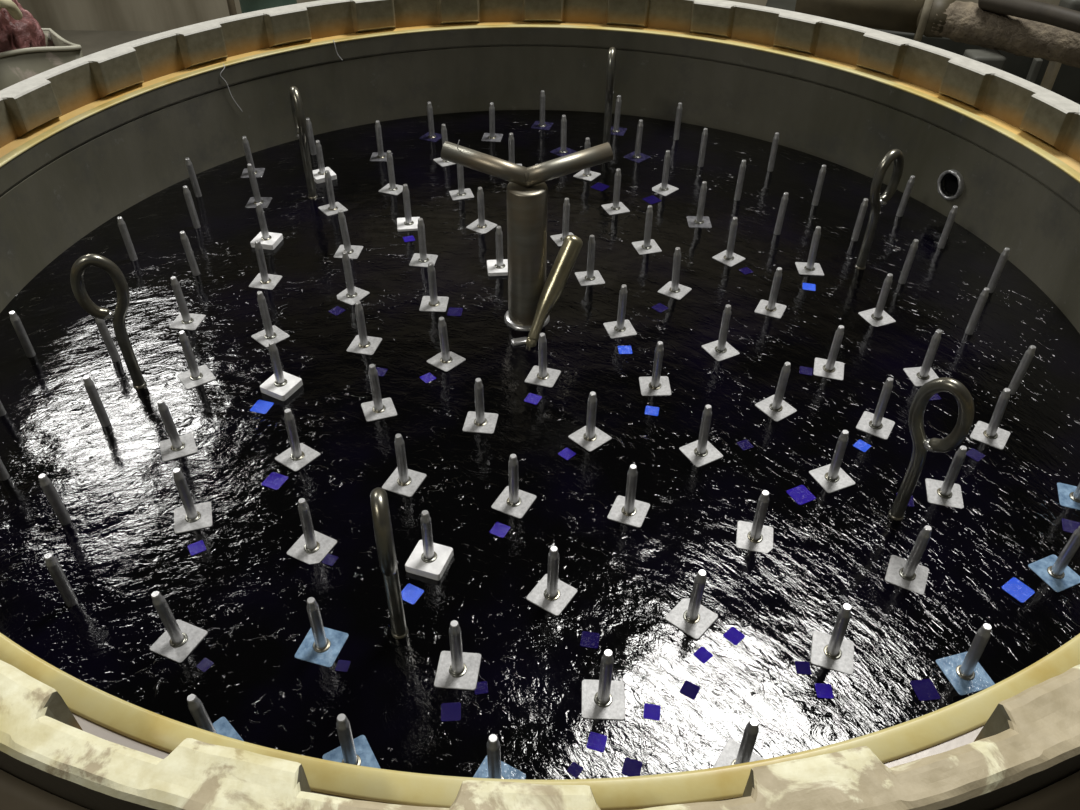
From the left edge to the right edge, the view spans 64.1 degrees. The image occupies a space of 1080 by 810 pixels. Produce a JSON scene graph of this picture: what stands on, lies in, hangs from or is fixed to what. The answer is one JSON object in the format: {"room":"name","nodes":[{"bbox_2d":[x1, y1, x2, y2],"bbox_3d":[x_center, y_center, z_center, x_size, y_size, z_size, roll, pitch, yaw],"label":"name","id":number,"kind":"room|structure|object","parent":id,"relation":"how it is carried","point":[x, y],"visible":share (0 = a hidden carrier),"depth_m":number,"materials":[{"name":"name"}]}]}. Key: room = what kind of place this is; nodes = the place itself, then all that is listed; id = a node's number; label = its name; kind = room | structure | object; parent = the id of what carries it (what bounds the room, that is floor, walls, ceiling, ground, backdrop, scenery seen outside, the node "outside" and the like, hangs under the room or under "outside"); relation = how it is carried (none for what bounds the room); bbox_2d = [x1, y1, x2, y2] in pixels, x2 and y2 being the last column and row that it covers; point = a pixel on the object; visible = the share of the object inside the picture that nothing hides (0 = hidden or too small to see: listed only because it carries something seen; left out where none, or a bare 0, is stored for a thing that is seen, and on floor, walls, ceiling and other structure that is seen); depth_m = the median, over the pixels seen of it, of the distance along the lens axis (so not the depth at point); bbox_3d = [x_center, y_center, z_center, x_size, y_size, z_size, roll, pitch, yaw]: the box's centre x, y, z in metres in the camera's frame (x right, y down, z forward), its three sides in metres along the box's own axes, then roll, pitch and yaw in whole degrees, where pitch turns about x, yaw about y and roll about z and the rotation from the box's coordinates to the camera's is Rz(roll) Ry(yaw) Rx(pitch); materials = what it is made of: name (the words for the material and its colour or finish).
{"room":"industrial plant","nodes":[
{"label":"industrial plant","id":0,"kind":"room"},
{"bbox_2d":[53,30,164,56],"bbox_3d":[-0.007,0.040,2.736,9.000,0.100,7.200,1,40,0],"label":"floor","id":1,"kind":"structure","parent":0,"point":[91,41],"depth_m":5.35,"materials":[{"name":"concrete"}]},
{"bbox_2d":[0,28,82,90],"bbox_3d":[-1.800,-0.881,3.086,0.536,0.816,0.228,-15,43,-17],"label":"plastic bin","id":2,"kind":"object","parent":1,"relation":"on","point":[18,65],"visible":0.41,"depth_m":2.82,"materials":[{"name":"white plastic"}]},
{"bbox_2d":[0,0,45,51],"bbox_3d":[-1.819,-1.154,2.879,0.341,0.450,0.210,1,40,0],"label":"cloth","id":3,"kind":"object","parent":2,"relation":"in","point":[26,32],"visible":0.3,"depth_m":2.79,"materials":[{"name":"red fabric"}]},
{"bbox_2d":[239,0,296,12],"bbox_3d":[-1.432,-1.992,4.656,0.304,0.487,0.304,1,40,0],"label":"drum","id":4,"kind":"object","parent":1,"relation":"on","point":[246,6],"visible":0.02,"depth_m":4.43,"materials":[{"name":"paint"}]},
{"bbox_2d":[0,21,1079,809],"bbox_3d":[0.003,0.001,1.916,2.516,1.020,2.496,1,40,0],"label":"round tank","id":5,"kind":"object","parent":1,"relation":"on","point":[67,176],"visible":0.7,"depth_m":2.10,"materials":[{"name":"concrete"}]},
{"bbox_2d":[70,254,146,388],"bbox_3d":[-0.736,-0.023,1.587,0.084,0.579,0.024,-11,42,-14],"label":"hook","id":6,"kind":"object","parent":5,"relation":"in","point":[79,267],"visible":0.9,"depth_m":1.45,"materials":[{"name":"metal"}]},
{"bbox_2d":[289,86,317,198],"bbox_3d":[-0.567,-0.508,2.162,0.024,0.579,0.085,-15,43,-18],"label":"hook","id":7,"kind":"object","parent":5,"relation":"in","point":[298,114],"visible":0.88,"depth_m":2.04,"materials":[{"name":"metal"}]},
{"bbox_2d":[370,487,407,638],"bbox_3d":[-0.190,0.326,1.185,0.024,0.579,0.085,-8,41,-10],"label":"hook","id":8,"kind":"object","parent":5,"relation":"in","point":[388,562],"visible":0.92,"depth_m":1.02,"materials":[{"name":"metal"}]},
{"bbox_2d":[441,141,612,330],"bbox_3d":[-0.027,-0.202,1.743,0.313,0.654,0.107,1,40,0],"label":"column","id":9,"kind":"structure","parent":5,"relation":"in","point":[527,189],"depth_m":1.57,"materials":[{"name":"metal"}]},
{"bbox_2d":[0,110,1079,779],"bbox_3d":[-0.006,-0.064,1.860,2.181,0.308,2.181,1,40,0],"label":"water","id":10,"kind":"object","parent":5,"relation":"in","point":[120,545],"visible":0.72,"depth_m":1.43,"materials":[{"name":"black liquid"}]},
{"bbox_2d":[9,311,35,357],"bbox_3d":[-0.967,-0.114,1.625,0.015,0.151,0.022,-31,49,-32],"label":"spindle","id":11,"kind":"object","parent":10,"relation":"on","point":[16,322],"visible":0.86,"depth_m":1.60,"materials":[{"name":"silver metal"}]},
{"bbox_2d":[38,474,70,524],"bbox_3d":[-0.727,0.160,1.307,0.016,0.151,0.019,1,40,0],"label":"spindle","id":12,"kind":"object","parent":10,"relation":"on","point":[48,488],"visible":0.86,"depth_m":1.28,"materials":[{"name":"silver metal"}]},
{"bbox_2d":[44,553,77,606],"bbox_3d":[-0.655,0.257,1.193,0.018,0.151,0.016,1,40,0],"label":"spindle","id":13,"kind":"object","parent":10,"relation":"on","point":[52,564],"visible":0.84,"depth_m":1.17,"materials":[{"name":"silver metal"}]},
{"bbox_2d":[83,375,110,426],"bbox_3d":[-0.752,0.013,1.479,0.015,0.151,0.022,-25,47,-28],"label":"spindle","id":14,"kind":"object","parent":10,"relation":"on","point":[89,385],"visible":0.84,"depth_m":1.46,"materials":[{"name":"silver metal"}]},
{"bbox_2d":[95,318,120,361],"bbox_3d":[-0.803,-0.106,1.619,0.023,0.151,0.015,19,44,20],"label":"spindle","id":15,"kind":"object","parent":10,"relation":"on","point":[102,327],"visible":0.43,"depth_m":1.60,"materials":[{"name":"silver metal"}]},
{"bbox_2d":[157,400,196,461],"bbox_3d":[-0.608,0.052,1.436,0.055,0.151,0.055,-17,43,-20],"label":"spindle","id":16,"kind":"object","parent":10,"relation":"on","point":[177,446],"visible":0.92,"depth_m":1.44,"materials":[{"name":"silver metal"}]},
{"bbox_2d":[150,591,213,671],"bbox_3d":[-0.469,0.304,1.141,0.093,0.151,0.055,16,43,17],"label":"spindle","id":17,"kind":"object","parent":10,"relation":"on","point":[180,638],"visible":0.94,"depth_m":1.15,"materials":[{"name":"silver metal"}]},
{"bbox_2d":[169,276,205,329],"bbox_3d":[-0.707,-0.187,1.716,0.055,0.151,0.055,5,41,5],"label":"spindle","id":18,"kind":"object","parent":10,"relation":"on","point":[185,320],"visible":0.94,"depth_m":1.72,"materials":[{"name":"silver metal"}]},
{"bbox_2d":[173,468,211,555],"bbox_3d":[-0.527,0.170,1.298,0.055,0.151,0.106,-12,42,-14],"label":"spindle","id":19,"kind":"object","parent":10,"relation":"on","point":[190,517],"visible":0.96,"depth_m":1.31,"materials":[{"name":"silver metal"}]},
{"bbox_2d":[177,331,215,389],"bbox_3d":[-0.635,-0.071,1.580,0.055,0.151,0.055,-25,47,-27],"label":"spindle","id":20,"kind":"object","parent":10,"relation":"on","point":[195,376],"visible":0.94,"depth_m":1.58,"materials":[{"name":"silver metal"}]},
{"bbox_2d":[187,694,243,740],"bbox_3d":[-0.396,0.395,1.035,0.055,0.151,0.055,33,50,32],"label":"spindle","id":21,"kind":"object","parent":10,"relation":"on","point":[197,710],"visible":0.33,"depth_m":1.01,"materials":[{"name":"silver metal"}]},
{"bbox_2d":[245,163,271,207],"bbox_3d":[-0.691,-0.517,2.106,0.055,0.151,0.055,1,40,0],"label":"spindle","id":22,"kind":"object","parent":10,"relation":"on","point":[264,201],"visible":0.91,"depth_m":2.10,"materials":[{"name":"silver metal"}]},
{"bbox_2d":[249,240,281,289],"bbox_3d":[-0.587,-0.283,1.832,0.055,0.151,0.055,7,41,8],"label":"spindle","id":23,"kind":"object","parent":10,"relation":"on","point":[263,280],"visible":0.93,"depth_m":1.83,"materials":[{"name":"silver metal"}]},
{"bbox_2d":[250,203,282,249],"bbox_3d":[-0.623,-0.390,1.958,0.055,0.151,0.055,9,41,9],"label":"spindle","id":24,"kind":"object","parent":10,"relation":"on","point":[269,240],"visible":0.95,"depth_m":1.95,"materials":[{"name":"silver metal"}]},
{"bbox_2d":[251,291,289,347],"bbox_3d":[-0.529,-0.154,1.680,0.055,0.151,0.055,31,49,31],"label":"spindle","id":25,"kind":"object","parent":10,"relation":"on","point":[270,333],"visible":0.89,"depth_m":1.68,"materials":[{"name":"silver metal"}]},
{"bbox_2d":[250,341,302,413],"bbox_3d":[-0.481,-0.036,1.542,0.055,0.151,0.104,19,44,20],"label":"spindle","id":26,"kind":"object","parent":10,"relation":"on","point":[281,385],"visible":0.95,"depth_m":1.55,"materials":[{"name":"silver metal"}]},
{"bbox_2d":[261,409,319,489],"bbox_3d":[-0.417,0.080,1.406,0.058,0.151,0.108,23,45,24],"label":"spindle","id":27,"kind":"object","parent":10,"relation":"on","point":[298,455],"visible":0.98,"depth_m":1.42,"materials":[{"name":"silver metal"}]},
{"bbox_2d":[287,498,337,565],"bbox_3d":[-0.331,0.197,1.270,0.076,0.151,0.055,18,43,20],"label":"spindle","id":28,"kind":"object","parent":10,"relation":"on","point":[312,546],"visible":0.96,"depth_m":1.28,"materials":[{"name":"silver metal"}]},
{"bbox_2d":[295,597,350,671],"bbox_3d":[-0.282,0.307,1.141,0.078,0.151,0.057,11,41,12],"label":"spindle","id":29,"kind":"object","parent":10,"relation":"on","point":[321,645],"visible":0.99,"depth_m":1.15,"materials":[{"name":"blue metal"}]},
{"bbox_2d":[313,140,336,183],"bbox_3d":[-0.560,-0.608,2.215,0.055,0.151,0.055,-22,45,-25],"label":"spindle","id":30,"kind":"object","parent":10,"relation":"on","point":[319,174],"visible":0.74,"depth_m":2.20,"materials":[{"name":"silver metal"}]},
{"bbox_2d":[318,170,347,215],"bbox_3d":[-0.503,-0.496,2.084,0.055,0.151,0.055,-26,47,-28],"label":"spindle","id":31,"kind":"object","parent":10,"relation":"on","point":[333,207],"visible":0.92,"depth_m":2.08,"materials":[{"name":"silver metal"}]},
{"bbox_2d":[334,210,362,258],"bbox_3d":[-0.431,-0.364,1.930,0.055,0.151,0.055,5,41,5],"label":"spindle","id":32,"kind":"object","parent":10,"relation":"on","point":[353,251],"visible":0.77,"depth_m":1.93,"materials":[{"name":"silver metal"}]},
{"bbox_2d":[329,251,369,315],"bbox_3d":[-0.407,-0.237,1.780,0.055,0.151,0.101,24,45,25],"label":"spindle","id":33,"kind":"object","parent":10,"relation":"on","point":[351,294],"visible":0.95,"depth_m":1.79,"materials":[{"name":"silver metal"}]},
{"bbox_2d":[322,714,380,768],"bbox_3d":[-0.226,0.411,1.019,0.055,0.151,0.055,-21,45,-24],"label":"spindle","id":34,"kind":"object","parent":10,"relation":"on","point":[357,751],"visible":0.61,"depth_m":1.03,"materials":[{"name":"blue metal"}]},
{"bbox_2d":[346,301,387,376],"bbox_3d":[-0.332,-0.113,1.635,0.071,0.151,0.143,-9,41,-11],"label":"spindle","id":35,"kind":"object","parent":10,"relation":"on","point":[362,343],"visible":0.91,"depth_m":1.66,"materials":[{"name":"silver metal"}]},
{"bbox_2d":[361,364,396,421],"bbox_3d":[-0.285,-0.011,1.516,0.055,0.151,0.055,-13,42,-16],"label":"spindle","id":36,"kind":"object","parent":10,"relation":"on","point":[379,408],"visible":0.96,"depth_m":1.52,"materials":[{"name":"silver metal"}]},
{"bbox_2d":[379,150,402,194],"bbox_3d":[-0.372,-0.565,2.167,0.055,0.151,0.055,15,42,17],"label":"spindle","id":37,"kind":"object","parent":10,"relation":"on","point":[391,188],"visible":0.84,"depth_m":2.16,"materials":[{"name":"silver metal"}]},
{"bbox_2d":[382,434,426,496],"bbox_3d":[-0.219,0.105,1.380,0.055,0.151,0.055,15,42,17],"label":"spindle","id":38,"kind":"object","parent":10,"relation":"on","point":[404,481],"visible":0.96,"depth_m":1.38,"materials":[{"name":"silver metal"}]},
{"bbox_2d":[397,184,419,241],"bbox_3d":[-0.306,-0.428,2.007,0.055,0.151,0.107,-5,41,-7],"label":"spindle","id":39,"kind":"object","parent":10,"relation":"on","point":[409,223],"visible":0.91,"depth_m":2.02,"materials":[{"name":"silver metal"}]},
{"bbox_2d":[409,218,437,266],"bbox_3d":[-0.259,-0.341,1.905,0.055,0.151,0.055,5,40,5],"label":"spindle","id":40,"kind":"object","parent":10,"relation":"on","point":[421,259],"visible":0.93,"depth_m":1.90,"materials":[{"name":"silver metal"}]},
{"bbox_2d":[401,510,452,604],"bbox_3d":[-0.170,0.227,1.236,0.055,0.151,0.105,13,42,14],"label":"spindle","id":41,"kind":"object","parent":10,"relation":"on","point":[428,559],"visible":0.94,"depth_m":1.25,"materials":[{"name":"silver metal"}]},
{"bbox_2d":[419,262,462,315],"bbox_3d":[-0.203,-0.223,1.768,0.089,0.151,0.072,1,40,0],"label":"spindle","id":42,"kind":"object","parent":10,"relation":"on","point":[432,303],"visible":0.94,"depth_m":1.77,"materials":[{"name":"silver metal"}]},
{"bbox_2d":[420,317,465,382],"bbox_3d":[-0.193,-0.092,1.613,0.055,0.151,0.101,29,48,29],"label":"spindle","id":43,"kind":"object","parent":10,"relation":"on","point":[445,360],"visible":0.95,"depth_m":1.62,"materials":[{"name":"silver metal"}]},
{"bbox_2d":[434,620,487,721],"bbox_3d":[-0.102,0.343,1.101,0.071,0.151,0.102,1,40,0],"label":"spindle","id":44,"kind":"object","parent":10,"relation":"on","point":[457,669],"visible":1,"depth_m":1.12,"materials":[{"name":"silver metal"}]},
{"bbox_2d":[449,164,473,200],"bbox_3d":[-0.197,-0.548,2.150,0.055,0.151,0.055,-10,41,-12],"label":"spindle","id":45,"kind":"object","parent":10,"relation":"on","point":[461,193],"visible":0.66,"depth_m":2.15,"materials":[{"name":"silver metal"}]},
{"bbox_2d":[462,378,497,433],"bbox_3d":[-0.103,0.012,1.492,0.055,0.151,0.055,5,41,5],"label":"spindle","id":46,"kind":"object","parent":10,"relation":"on","point":[479,421],"visible":0.94,"depth_m":1.49,"materials":[{"name":"silver metal"}]},
{"bbox_2d":[466,187,496,233],"bbox_3d":[-0.137,-0.442,2.026,0.055,0.151,0.055,24,46,25],"label":"spindle","id":47,"kind":"object","parent":10,"relation":"on","point":[480,225],"visible":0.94,"depth_m":2.03,"materials":[{"name":"silver metal"}]},
{"bbox_2d":[487,226,507,275],"bbox_3d":[-0.088,-0.318,1.881,0.055,0.151,0.055,-4,41,-5],"label":"spindle","id":48,"kind":"object","parent":10,"relation":"on","point":[498,267],"visible":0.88,"depth_m":1.88,"materials":[{"name":"silver metal"}]},
{"bbox_2d":[490,454,536,537],"bbox_3d":[-0.051,0.147,1.332,0.055,0.151,0.101,19,44,20],"label":"spindle","id":49,"kind":"object","parent":10,"relation":"on","point":[512,501],"visible":0.97,"depth_m":1.35,"materials":[{"name":"silver metal"}]},
{"bbox_2d":[473,734,582,778],"bbox_3d":[-0.018,0.428,1.002,0.140,0.151,0.072,1,40,0],"label":"spindle","id":50,"kind":"object","parent":10,"relation":"on","point":[492,766],"visible":0.55,"depth_m":1.02,"materials":[{"name":"silver metal"}]},
{"bbox_2d":[524,333,560,404],"bbox_3d":[-0.003,-0.056,1.573,0.055,0.151,0.109,13,42,14],"label":"spindle","id":51,"kind":"object","parent":10,"relation":"on","point":[541,375],"visible":0.95,"depth_m":1.59,"materials":[{"name":"silver metal"}]},
{"bbox_2d":[511,235,582,346],"bbox_3d":[0.016,-0.124,1.752,0.046,0.436,0.181,32,49,31],"label":"lever","id":52,"kind":"object","parent":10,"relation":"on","point":[569,251],"visible":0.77,"depth_m":1.66,"materials":[{"name":"metal"}]},
{"bbox_2d":[526,546,576,615],"bbox_3d":[0.017,0.251,1.212,0.055,0.151,0.055,24,45,25],"label":"spindle","id":53,"kind":"object","parent":10,"relation":"on","point":[551,594],"visible":0.98,"depth_m":1.22,"materials":[{"name":"silver metal"}]},
{"bbox_2d":[550,198,573,246],"bbox_3d":[0.059,-0.403,1.983,0.055,0.151,0.055,-14,42,-17],"label":"spindle","id":54,"kind":"object","parent":10,"relation":"on","point":[558,239],"visible":0.58,"depth_m":1.97,"materials":[{"name":"silver metal"}]},
{"bbox_2d":[558,392,611,459],"bbox_3d":[0.071,0.046,1.454,0.097,0.151,0.055,-30,49,-31],"label":"spindle","id":55,"kind":"object","parent":10,"relation":"on","point":[589,437],"visible":0.94,"depth_m":1.46,"materials":[{"name":"silver metal"}]},
{"bbox_2d":[575,235,604,285],"bbox_3d":[0.108,-0.294,1.856,0.055,0.151,0.055,-9,41,-11],"label":"spindle","id":56,"kind":"object","parent":10,"relation":"on","point":[589,277],"visible":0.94,"depth_m":1.85,"materials":[{"name":"silver metal"}]},
{"bbox_2d":[573,137,608,190],"bbox_3d":[0.140,-0.604,2.222,0.070,0.151,0.130,-23,46,-26],"label":"spindle","id":57,"kind":"object","parent":10,"relation":"on","point":[586,174],"visible":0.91,"depth_m":2.24,"materials":[{"name":"silver metal"}]},
{"bbox_2d":[601,168,629,214],"bbox_3d":[0.186,-0.501,2.101,0.055,0.151,0.055,-13,42,-16],"label":"spindle","id":58,"kind":"object","parent":10,"relation":"on","point":[617,207],"visible":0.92,"depth_m":2.10,"materials":[{"name":"silver metal"}]},
{"bbox_2d":[603,284,636,353],"bbox_3d":[0.167,-0.153,1.691,0.055,0.151,0.112,-9,41,-11],"label":"spindle","id":59,"kind":"object","parent":10,"relation":"on","point":[620,328],"visible":0.96,"depth_m":1.71,"materials":[{"name":"silver metal"}]},
{"bbox_2d":[580,631,660,776],"bbox_3d":[0.103,0.358,1.087,0.101,0.151,0.206,1,40,0],"label":"spindle","id":60,"kind":"object","parent":10,"relation":"on","point":[603,698],"visible":0.99,"depth_m":1.09,"materials":[{"name":"silver metal"}]},
{"bbox_2d":[607,464,649,527],"bbox_3d":[0.140,0.147,1.335,0.055,0.151,0.055,15,42,17],"label":"spindle","id":61,"kind":"object","parent":10,"relation":"on","point":[627,510],"visible":0.95,"depth_m":1.34,"materials":[{"name":"silver metal"}]},
{"bbox_2d":[624,119,649,162],"bbox_3d":[0.264,-0.693,2.329,0.055,0.151,0.055,32,49,31],"label":"spindle","id":62,"kind":"object","parent":10,"relation":"on","point":[636,156],"visible":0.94,"depth_m":2.33,"materials":[{"name":"silver metal"}]},
{"bbox_2d":[632,205,661,254],"bbox_3d":[0.244,-0.381,1.960,0.055,0.151,0.055,-10,41,-12],"label":"spindle","id":63,"kind":"object","parent":10,"relation":"on","point":[648,245],"visible":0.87,"depth_m":1.96,"materials":[{"name":"silver metal"}]},
{"bbox_2d":[639,341,670,415],"bbox_3d":[0.212,-0.036,1.553,0.056,0.151,0.112,1,40,0],"label":"spindle","id":64,"kind":"object","parent":10,"relation":"on","point":[655,385],"visible":0.95,"depth_m":1.57,"materials":[{"name":"silver metal"}]},
{"bbox_2d":[643,150,678,203],"bbox_3d":[0.297,-0.554,2.165,0.061,0.151,0.121,28,47,28],"label":"spindle","id":65,"kind":"object","parent":10,"relation":"on","point":[663,188],"visible":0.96,"depth_m":2.17,"materials":[{"name":"silver metal"}]},
{"bbox_2d":[652,247,691,312],"bbox_3d":[0.268,-0.246,1.802,0.055,0.151,0.119,26,46,27],"label":"spindle","id":66,"kind":"object","parent":10,"relation":"on","point":[673,289],"visible":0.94,"depth_m":1.82,"materials":[{"name":"silver metal"}]},
{"bbox_2d":[686,181,711,227],"bbox_3d":[0.382,-0.458,2.054,0.055,0.151,0.055,1,40,0],"label":"spindle","id":67,"kind":"object","parent":10,"relation":"on","point":[699,221],"visible":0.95,"depth_m":2.05,"materials":[{"name":"silver metal"}]},
{"bbox_2d":[665,570,744,699],"bbox_3d":[0.202,0.305,1.150,0.100,0.151,0.136,30,48,30],"label":"spindle","id":68,"kind":"object","parent":10,"relation":"on","point":[691,617],"visible":0.98,"depth_m":1.18,"materials":[{"name":"silver metal"}]},
{"bbox_2d":[679,405,753,466],"bbox_3d":[0.299,0.052,1.450,0.118,0.151,0.057,-17,44,-20],"label":"spindle","id":69,"kind":"object","parent":10,"relation":"on","point":[701,452],"visible":0.94,"depth_m":1.44,"materials":[{"name":"silver metal"}]},
{"bbox_2d":[702,304,739,360],"bbox_3d":[0.351,-0.126,1.661,0.055,0.151,0.055,-20,44,-22],"label":"spindle","id":70,"kind":"object","parent":10,"relation":"on","point":[720,350],"visible":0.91,"depth_m":1.66,"materials":[{"name":"silver metal"}]},
{"bbox_2d":[712,217,752,274],"bbox_3d":[0.440,-0.338,1.913,0.056,0.151,0.101,-30,49,-31],"label":"spindle","id":71,"kind":"object","parent":10,"relation":"on","point":[727,257],"visible":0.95,"depth_m":1.92,"materials":[{"name":"silver metal"}]},
{"bbox_2d":[713,718,763,767],"bbox_3d":[0.241,0.417,1.019,0.055,0.151,0.055,24,46,25],"label":"spindle","id":72,"kind":"object","parent":10,"relation":"on","point":[733,753],"visible":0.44,"depth_m":1.01,"materials":[{"name":"silver metal"}]},
{"bbox_2d":[736,490,773,552],"bbox_3d":[0.327,0.182,1.297,0.055,0.151,0.055,9,41,9],"label":"spindle","id":73,"kind":"object","parent":10,"relation":"on","point":[755,536],"visible":0.94,"depth_m":1.30,"materials":[{"name":"silver metal"}]},
{"bbox_2d":[754,267,786,318],"bbox_3d":[0.478,-0.218,1.772,0.055,0.151,0.055,18,43,20],"label":"spindle","id":74,"kind":"object","parent":10,"relation":"on","point":[770,308],"visible":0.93,"depth_m":1.77,"materials":[{"name":"silver metal"}]},
{"bbox_2d":[755,362,796,421],"bbox_3d":[0.423,-0.014,1.530,0.055,0.151,0.055,-24,46,-27],"label":"spindle","id":75,"kind":"object","parent":10,"relation":"on","point":[775,407],"visible":0.91,"depth_m":1.53,"materials":[{"name":"silver metal"}]},
{"bbox_2d":[795,226,823,290],"bbox_3d":[0.595,-0.300,1.871,0.056,0.151,0.118,3,40,3],"label":"spindle","id":76,"kind":"object","parent":10,"relation":"on","point":[810,267],"visible":0.94,"depth_m":1.89,"materials":[{"name":"silver metal"}]},
{"bbox_2d":[787,430,854,504],"bbox_3d":[0.451,0.108,1.387,0.117,0.151,0.057,-16,43,-19],"label":"spindle","id":77,"kind":"object","parent":10,"relation":"on","point":[831,477],"visible":0.95,"depth_m":1.39,"materials":[{"name":"silver metal"}]},
{"bbox_2d":[799,325,843,379],"bbox_3d":[0.535,-0.089,1.621,0.081,0.151,0.058,11,41,12],"label":"spindle","id":78,"kind":"object","parent":10,"relation":"on","point":[828,368],"visible":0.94,"depth_m":1.62,"materials":[{"name":"silver metal"}]},
{"bbox_2d":[795,604,853,698],"bbox_3d":[0.381,0.324,1.131,0.068,0.151,0.109,27,47,27],"label":"spindle","id":79,"kind":"object","parent":10,"relation":"on","point":[834,652],"visible":0.98,"depth_m":1.14,"materials":[{"name":"silver metal"}]},
{"bbox_2d":[853,377,894,451],"bbox_3d":[0.575,0.031,1.481,0.055,0.151,0.107,23,45,24],"label":"spindle","id":80,"kind":"object","parent":10,"relation":"on","point":[875,424],"visible":0.93,"depth_m":1.50,"materials":[{"name":"silver metal"}]},
{"bbox_2d":[858,273,895,326],"bbox_3d":[0.691,-0.199,1.753,0.055,0.151,0.055,-14,42,-17],"label":"spindle","id":81,"kind":"object","parent":10,"relation":"on","point":[877,316],"visible":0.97,"depth_m":1.75,"materials":[{"name":"silver metal"}]},
{"bbox_2d":[885,525,931,594],"bbox_3d":[0.537,0.229,1.246,0.055,0.151,0.055,19,44,20],"label":"spindle","id":82,"kind":"object","parent":10,"relation":"on","point":[908,574],"visible":0.95,"depth_m":1.25,"materials":[{"name":"silver metal"}]},
{"bbox_2d":[903,330,941,400],"bbox_3d":[0.722,-0.059,1.589,0.055,0.151,0.096,-4,41,-5],"label":"spindle","id":83,"kind":"object","parent":10,"relation":"on","point":[919,376],"visible":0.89,"depth_m":1.60,"materials":[{"name":"silver metal"}]},
{"bbox_2d":[896,446,966,507],"bbox_3d":[0.625,0.123,1.372,0.115,0.151,0.064,1,40,0],"label":"spindle","id":84,"kind":"object","parent":10,"relation":"on","point":[946,492],"visible":0.95,"depth_m":1.37,"materials":[{"name":"silver metal"}]},
{"bbox_2d":[910,623,994,700],"bbox_3d":[0.534,0.339,1.116,0.110,0.151,0.055,-10,41,-12],"label":"spindle","id":85,"kind":"object","parent":10,"relation":"on","point":[963,670],"visible":0.94,"depth_m":1.12,"materials":[{"name":"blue metal"}]},
{"bbox_2d":[965,287,989,334],"bbox_3d":[0.862,-0.165,1.716,0.015,0.151,0.023,26,46,26],"label":"spindle","id":86,"kind":"object","parent":10,"relation":"on","point":[983,297],"visible":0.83,"depth_m":1.70,"materials":[{"name":"silver metal"}]},
{"bbox_2d":[966,388,1010,461],"bbox_3d":[0.765,0.047,1.464,0.055,0.151,0.110,26,46,27],"label":"spindle","id":87,"kind":"object","parent":10,"relation":"on","point":[990,434],"visible":0.95,"depth_m":1.48,"materials":[{"name":"silver metal"}]},
{"bbox_2d":[1008,345,1035,394],"bbox_3d":[0.868,-0.044,1.573,0.023,0.151,0.015,-30,49,-31],"label":"spindle","id":88,"kind":"object","parent":10,"relation":"on","point":[1028,356],"visible":0.83,"depth_m":1.55,"materials":[{"name":"silver metal"}]},
{"bbox_2d":[1002,526,1079,602],"bbox_3d":[0.726,0.236,1.241,0.123,0.151,0.055,-15,43,-18],"label":"spindle","id":89,"kind":"object","parent":10,"relation":"on","point":[1054,570],"visible":0.93,"depth_m":1.25,"materials":[{"name":"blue metal"}]},
{"bbox_2d":[1057,483,1079,532],"bbox_3d":[0.852,0.147,1.347,0.056,0.151,0.113,14,42,15],"label":"spindle","id":90,"kind":"object","parent":10,"relation":"on","point":[1069,495],"visible":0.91,"depth_m":1.38,"materials":[{"name":"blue metal"}]},
{"bbox_2d":[0,0,1079,809],"bbox_3d":[-0.002,-0.382,1.591,2.376,0.125,2.376,-27,47,-28],"label":"rim","id":91,"kind":"object","parent":5,"relation":"attached to","point":[1030,742],"visible":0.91,"depth_m":0.75,"materials":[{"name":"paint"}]},
{"bbox_2d":[603,47,615,143],"bbox_3d":[0.182,-0.693,2.393,0.024,0.579,0.085,6,41,6],"label":"hook","id":92,"kind":"object","parent":5,"relation":"in","point":[611,62],"visible":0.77,"depth_m":2.26,"materials":[{"name":"metal"}]},
{"bbox_2d":[855,149,903,269],"bbox_3d":[0.716,-0.296,1.933,0.084,0.578,0.024,-24,46,-27],"label":"hook","id":93,"kind":"object","parent":5,"relation":"in","point":[896,155],"visible":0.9,"depth_m":1.80,"materials":[{"name":"metal"}]},
{"bbox_2d":[888,377,973,520],"bbox_3d":[0.561,0.188,1.360,0.085,0.579,0.024,32,49,31],"label":"hook","id":94,"kind":"object","parent":5,"relation":"in","point":[921,445],"visible":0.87,"depth_m":1.23,"materials":[{"name":"metal"}]},
{"bbox_2d":[766,0,1079,104],"bbox_3d":[1.720,-1.168,3.555,1.700,0.720,0.409,11,41,12],"label":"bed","id":95,"kind":"object","parent":1,"relation":"on","point":[1066,84],"visible":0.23,"depth_m":3.25,"materials":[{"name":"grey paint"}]},
{"bbox_2d":[963,49,1005,69],"bbox_3d":[1.495,-0.849,3.114,0.165,0.820,0.090,1,40,0],"label":"stand","id":96,"kind":"object","parent":1,"relation":"on","point":[994,58],"visible":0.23,"depth_m":2.83,"materials":[{"name":"grey paint"}]},
{"bbox_2d":[795,0,1079,67],"bbox_3d":[1.421,-1.333,2.941,1.085,0.224,0.255,20,44,21],"label":"supply pipe","id":97,"kind":"object","parent":96,"relation":"on","point":[958,21],"visible":0.9,"depth_m":2.88,"materials":[{"name":"metal"}]},
{"bbox_2d":[978,0,1079,32],"bbox_3d":[1.591,-1.217,2.693,0.056,0.062,0.467,-27,47,-29],"label":"hose","id":98,"kind":"object","parent":97,"relation":"attached to","point":[1051,14],"visible":1,"depth_m":2.70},
{"bbox_2d":[1040,0,1079,90],"bbox_3d":[1.810,-1.011,3.197,0.100,0.945,0.080,1,40,0],"label":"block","id":99,"kind":"object","parent":1,"relation":"on","point":[1053,67],"visible":0.12,"depth_m":3.03,"materials":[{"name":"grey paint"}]},
{"bbox_2d":[17,0,1059,30],"bbox_3d":[0.047,-3.921,4.162,9.000,4.100,0.100,1,40,0],"label":"wall","id":100,"kind":"structure","parent":0,"point":[97,15],"depth_m":5.38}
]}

